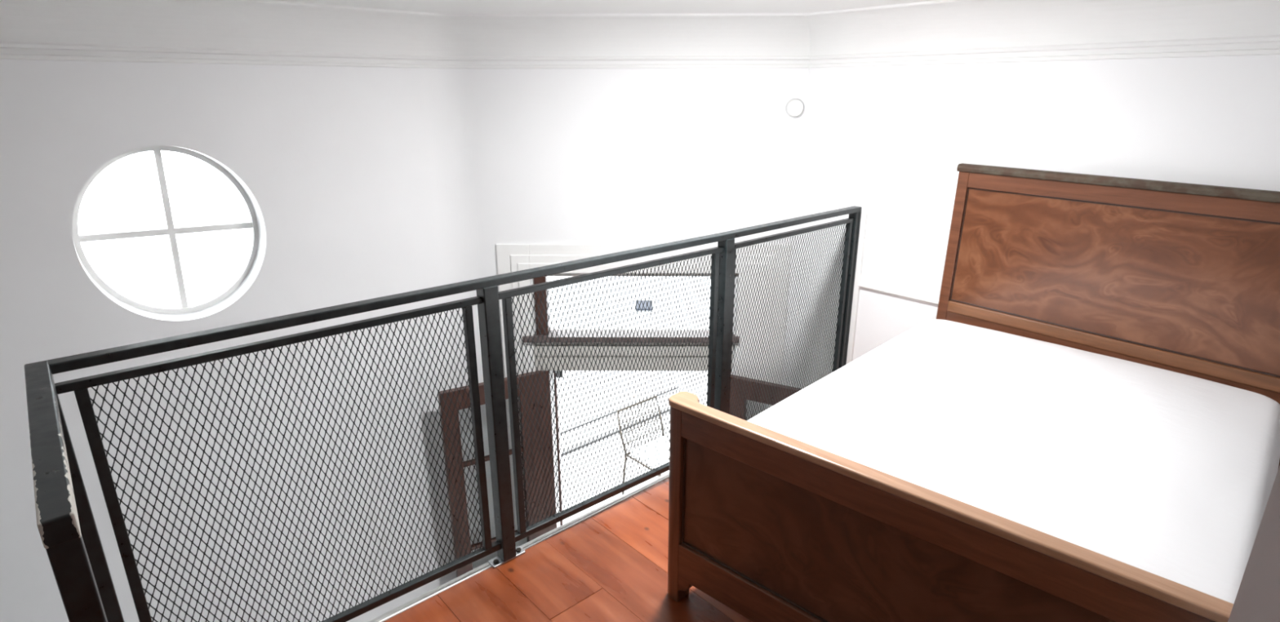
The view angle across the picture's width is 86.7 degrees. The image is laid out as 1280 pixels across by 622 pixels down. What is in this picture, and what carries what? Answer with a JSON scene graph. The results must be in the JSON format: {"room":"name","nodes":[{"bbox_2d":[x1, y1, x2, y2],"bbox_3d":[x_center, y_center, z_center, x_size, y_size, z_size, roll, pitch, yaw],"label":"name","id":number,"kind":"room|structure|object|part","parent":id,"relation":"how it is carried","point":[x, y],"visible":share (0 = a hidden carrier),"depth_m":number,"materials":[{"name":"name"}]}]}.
{"room":"loft bedroom","nodes":[
{"label":"loft bedroom","id":0,"kind":"room"},
{"bbox_2d":[0,58,456,621],"bbox_3d":[-2.544,0.779,2.708,3.759,3.820,0.300,-16,24,-39],"label":"wall","id":1,"kind":"structure","parent":0,"point":[333,164],"depth_m":3.01,"materials":[{"name":"white paint"}]},
{"bbox_2d":[71,145,258,313],"bbox_3d":[-1.981,-0.338,2.862,0.661,0.724,0.060,-16,24,-39],"label":"window","id":2,"kind":"structure","parent":1,"relation":"in","point":[170,230],"depth_m":2.85,"materials":[{"name":"white paint"}]},
{"bbox_2d":[0,0,1279,68],"bbox_3d":[-0.317,-0.882,2.001,7.040,0.232,2.747,0,18,0],"label":"trim","id":3,"kind":"structure","parent":1,"relation":"attached to","point":[238,32],"depth_m":2.78,"materials":[{"name":"white paint"}]},
{"bbox_2d":[384,477,751,621],"bbox_3d":[0.183,1.423,0.850,5.200,0.161,3.222,-16,24,-39],"label":"floor","id":4,"kind":"structure","parent":0,"point":[611,566],"depth_m":2.22,"materials":[{"name":"brown wood"}]},
{"bbox_2d":[24,205,861,621],"bbox_3d":[0.097,0.356,2.253,3.106,1.000,0.737,-16,24,-39],"label":"mesh railing","id":5,"kind":"object","parent":4,"relation":"on","point":[66,525],"visible":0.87,"depth_m":2.03,"materials":[{"name":"black metal"}]},
{"bbox_3d":[-1.013,0.209,1.157,0.039,0.040,0.730,-16,24,-39],"label":"return rail","id":6,"kind":"part","parent":5,"relation":"part of","materials":[{"name":"black metal"}]},
{"bbox_3d":[-0.782,0.752,1.063,0.037,0.971,0.037,-16,24,-39],"label":"post","id":7,"kind":"part","parent":5,"relation":"part of","materials":[{"name":"black metal"}]},
{"bbox_3d":[-1.245,0.592,1.556,0.037,0.971,0.037,-16,24,-39],"label":"post","id":8,"kind":"part","parent":5,"relation":"part of","materials":[{"name":"black metal"}]},
{"bbox_3d":[-0.094,-0.184,2.335,3.065,0.023,0.059,-15,23,-38],"label":"rail","id":9,"kind":"part","parent":5,"relation":"part of","materials":[{"name":"black metal"}]},
{"bbox_3d":[-0.460,0.385,2.188,0.049,0.971,0.049,-16,24,-39],"label":"post","id":10,"kind":"part","parent":5,"relation":"part of","materials":[{"name":"black metal"}]},
{"bbox_3d":[-0.460,0.850,2.340,0.124,0.008,0.042,-16,24,-39],"label":"plate","id":11,"kind":"part","parent":5,"relation":"part of","materials":[{"name":"silver metal"}]},
{"bbox_3d":[0.343,0.172,2.837,0.049,0.971,0.049,-16,24,-39],"label":"post","id":12,"kind":"part","parent":5,"relation":"part of","materials":[{"name":"black metal"}]},
{"bbox_3d":[1.044,-0.023,3.433,0.043,0.971,0.043,-16,24,-39],"label":"post","id":13,"kind":"part","parent":5,"relation":"part of","materials":[{"name":"black metal"}]},
{"bbox_2d":[667,163,1279,621],"bbox_3d":[1.159,0.293,2.050,1.716,1.244,1.353,-16,24,-39],"label":"wooden bed","id":14,"kind":"object","parent":4,"relation":"on","point":[769,525],"visible":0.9,"depth_m":2.00,"materials":[{"name":"brown wood"}]},
{"bbox_3d":[0.124,0.588,2.077,0.078,0.668,0.063,-16,24,-39],"label":"leg","id":15,"kind":"part","parent":14,"relation":"part of","materials":[{"name":"brown wood"}]},
{"bbox_3d":[0.585,0.922,1.711,1.240,0.176,0.039,16,24,40],"label":"rail","id":16,"kind":"part","parent":14,"relation":"part of","materials":[{"name":"brown wood"}]},
{"bbox_3d":[0.587,0.663,1.629,1.240,0.368,0.016,16,24,40],"label":"veneer panel","id":17,"kind":"part","parent":14,"relation":"part of","materials":[{"name":"brown wood"}]},
{"bbox_3d":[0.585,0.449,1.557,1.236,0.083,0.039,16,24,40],"label":"footboard","id":18,"kind":"part","parent":14,"relation":"part of","materials":[{"name":"brown wood"}]},
{"bbox_2d":[746,319,1279,604],"bbox_3d":[1.175,0.397,2.129,1.545,0.272,1.289,-16,24,-39],"label":"mattress","id":19,"kind":"object","parent":14,"relation":"on","point":[1170,475],"visible":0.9,"depth_m":1.88,"materials":[{"name":"white fabric"}]},
{"bbox_3d":[1.783,0.135,2.583,0.035,1.212,1.327,-16,24,-39],"label":"headboard","id":20,"kind":"part","parent":14,"relation":"part of","materials":[{"name":"brown wood"}]},
{"bbox_3d":[1.782,0.123,2.578,0.035,0.066,1.224,-16,24,-39],"label":"rail","id":21,"kind":"part","parent":14,"relation":"part of","materials":[{"name":"brown wood"}]},
{"bbox_3d":[1.787,-0.137,2.493,0.017,0.515,1.231,-16,24,-39],"label":"veneer panel","id":22,"kind":"part","parent":14,"relation":"part of","materials":[{"name":"brown wood"}]},
{"bbox_3d":[1.785,-0.445,2.386,0.052,0.049,1.320,-16,24,-39],"label":"cap moulding","id":23,"kind":"part","parent":14,"relation":"part of","materials":[{"name":"brown wood"}]},
{"bbox_2d":[270,0,933,13],"bbox_3d":[-0.249,-0.720,0.893,5.900,0.150,5.245,-16,24,-39],"label":"ceiling","id":24,"kind":"structure","parent":0,"point":[444,6],"depth_m":2.80,"materials":[{"name":"white paint"}]},
{"bbox_2d":[423,67,808,569],"bbox_3d":[-0.142,0.349,4.019,2.203,3.820,0.417,-1,18,-2],"label":"wall","id":25,"kind":"structure","parent":0,"point":[642,155],"depth_m":3.48,"materials":[{"name":"white paint"}]},
{"bbox_2d":[522,273,739,526],"bbox_3d":[-0.049,0.981,4.128,1.197,2.550,0.250,0,18,0],"label":"door frame","id":26,"kind":"structure","parent":25,"relation":"in","point":[542,279],"depth_m":3.78,"materials":[{"name":"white wood"}]},
{"bbox_2d":[437,370,556,577],"bbox_3d":[-0.788,1.317,4.000,0.617,1.968,0.040,-10,21,-28],"label":"door","id":27,"kind":"structure","parent":26,"relation":"attached to","point":[460,571],"depth_m":3.84,"materials":[{"name":"brown wood"}]},
{"bbox_3d":[-0.828,0.444,3.692,0.347,0.114,0.040,-10,21,-28],"label":"rail","id":28,"kind":"part","parent":27,"relation":"part of","materials":[{"name":"brown wood"}]},
{"bbox_3d":[-0.463,0.350,3.899,0.043,0.063,0.040,0,18,0],"label":"strike plate","id":29,"kind":"part","parent":26,"relation":"part of","materials":[{"name":"black metal"}]},
{"bbox_3d":[-0.007,-0.207,3.699,1.010,0.025,0.050,0,18,0],"label":"head rail","id":30,"kind":"part","parent":26,"relation":"part of","materials":[{"name":"white paint"}]},
{"bbox_2d":[728,374,800,420],"bbox_3d":[0.675,1.323,3.976,0.400,1.968,0.040,10,20,27],"label":"door","id":31,"kind":"structure","parent":26,"relation":"attached to","point":[742,377],"depth_m":3.70,"materials":[{"name":"brown wood"}]},
{"bbox_3d":[0.685,0.444,3.684,0.225,0.114,0.040,10,20,27],"label":"rail","id":32,"kind":"part","parent":31,"relation":"part of","materials":[{"name":"brown wood"}]},
{"bbox_2d":[495,244,791,546],"bbox_3d":[0.019,0.934,4.017,1.570,2.708,0.030,0,18,0],"label":"trim","id":33,"kind":"structure","parent":25,"relation":"attached to","point":[511,258],"depth_m":3.64,"materials":[{"name":"white paint"}]},
{"bbox_2d":[785,97,804,117],"bbox_3d":[0.775,-1.015,3.386,0.094,0.094,0.012,0,18,0],"label":"cover plate","id":34,"kind":"object","parent":25,"relation":"attached to","point":[794,108],"visible":1,"depth_m":3.38,"materials":[{"name":"white paint"}]},
{"bbox_2d":[560,388,682,453],"bbox_3d":[-0.934,1.412,6.892,4.000,0.060,0.280,-16,24,-39],"label":"wall","id":35,"kind":"structure","parent":0,"point":[677,391],"depth_m":7.34,"materials":[{"name":"paint"}]},
{"bbox_2d":[560,408,670,457],"bbox_3d":[-0.834,1.468,6.793,4.000,0.015,0.020,-16,24,-39],"label":"trim","id":36,"kind":"structure","parent":35,"relation":"attached to","point":[613,433],"depth_m":7.21,"materials":[{"name":"grey"}]},
{"bbox_2d":[560,386,677,434],"bbox_3d":[-1.028,1.348,6.982,4.000,0.017,0.018,-16,24,-39],"label":"trim","id":37,"kind":"structure","parent":35,"relation":"attached to","point":[588,422],"depth_m":7.49,"materials":[{"name":"grey"}]},
{"bbox_2d":[558,392,706,524],"bbox_3d":[0.351,1.655,6.527,5.400,0.180,3.700,0,18,0],"label":"floor","id":38,"kind":"structure","parent":0,"point":[570,518],"depth_m":6.91,"materials":[{"name":"concrete"}]},
{"bbox_2d":[617,395,669,495],"bbox_3d":[0.160,1.288,6.012,0.498,0.839,0.569,-16,24,-39],"label":"wire chair","id":39,"kind":"object","parent":38,"relation":"on","point":[624,409],"visible":0.5,"depth_m":5.99,"materials":[{"name":"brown metal"}]},
{"bbox_3d":[-0.139,1.476,6.061,0.018,0.452,0.068,-16,24,-39],"label":"leg","id":40,"kind":"part","parent":39,"relation":"part of","materials":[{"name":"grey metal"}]},
{"bbox_3d":[0.188,1.269,5.970,0.475,0.018,0.436,-16,24,-39],"label":"seat frame","id":41,"kind":"part","parent":39,"relation":"part of","materials":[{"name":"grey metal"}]},
{"bbox_3d":[0.013,1.025,6.098,0.498,0.391,0.128,-16,24,-39],"label":"backrest","id":42,"kind":"part","parent":39,"relation":"part of","materials":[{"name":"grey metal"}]},
{"bbox_2d":[631,435,669,468],"bbox_3d":[0.193,1.244,5.958,0.421,0.045,0.371,-16,24,-39],"label":"seat cushion","id":43,"kind":"object","parent":39,"relation":"on","point":[648,445],"depth_m":5.91,"materials":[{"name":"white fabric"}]},
{"bbox_2d":[786,54,1279,389],"bbox_3d":[2.159,0.789,2.659,0.300,3.820,3.840,-16,24,-39],"label":"wall","id":44,"kind":"structure","parent":0,"point":[890,142],"depth_m":2.83,"materials":[{"name":"white paint"}]},
{"bbox_2d":[368,471,669,621],"bbox_3d":[-0.122,0.847,2.678,3.100,0.203,0.016,-16,24,-39],"label":"trim","id":45,"kind":"structure","parent":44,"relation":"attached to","point":[486,565],"depth_m":2.40,"materials":[{"name":"white paint"}]},
{"bbox_2d":[846,209,867,364],"bbox_3d":[1.083,-0.015,3.413,0.014,0.985,0.026,-16,24,-39],"label":"trim","id":46,"kind":"structure","parent":44,"relation":"attached to","point":[864,215],"depth_m":3.37,"materials":[{"name":"white paint"}]},
{"bbox_2d":[858,282,938,306],"bbox_3d":[2.139,0.235,2.251,0.018,0.030,3.145,-16,24,-39],"label":"trim","id":47,"kind":"structure","parent":44,"relation":"attached to","point":[864,286],"depth_m":3.21,"materials":[{"name":"white paint"}]},
{"bbox_2d":[1227,466,1279,621],"bbox_3d":[1.329,0.500,0.401,0.080,1.869,1.480,-16,24,-39],"label":"wall partition","id":48,"kind":"structure","parent":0,"point":[1257,599],"depth_m":0.89,"materials":[{"name":"white paint"}]},
{"label":"outside","id":49,"kind":"structure","parent":0,"visible":0},
{"bbox_2d":[553,275,711,392],"bbox_3d":[-0.030,1.426,14.302,12.000,9.500,0.500,0,18,0],"label":"wall","id":50,"kind":"structure","parent":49,"point":[555,277],"depth_m":13.60,"materials":[{"name":"white paint"}]}
]}

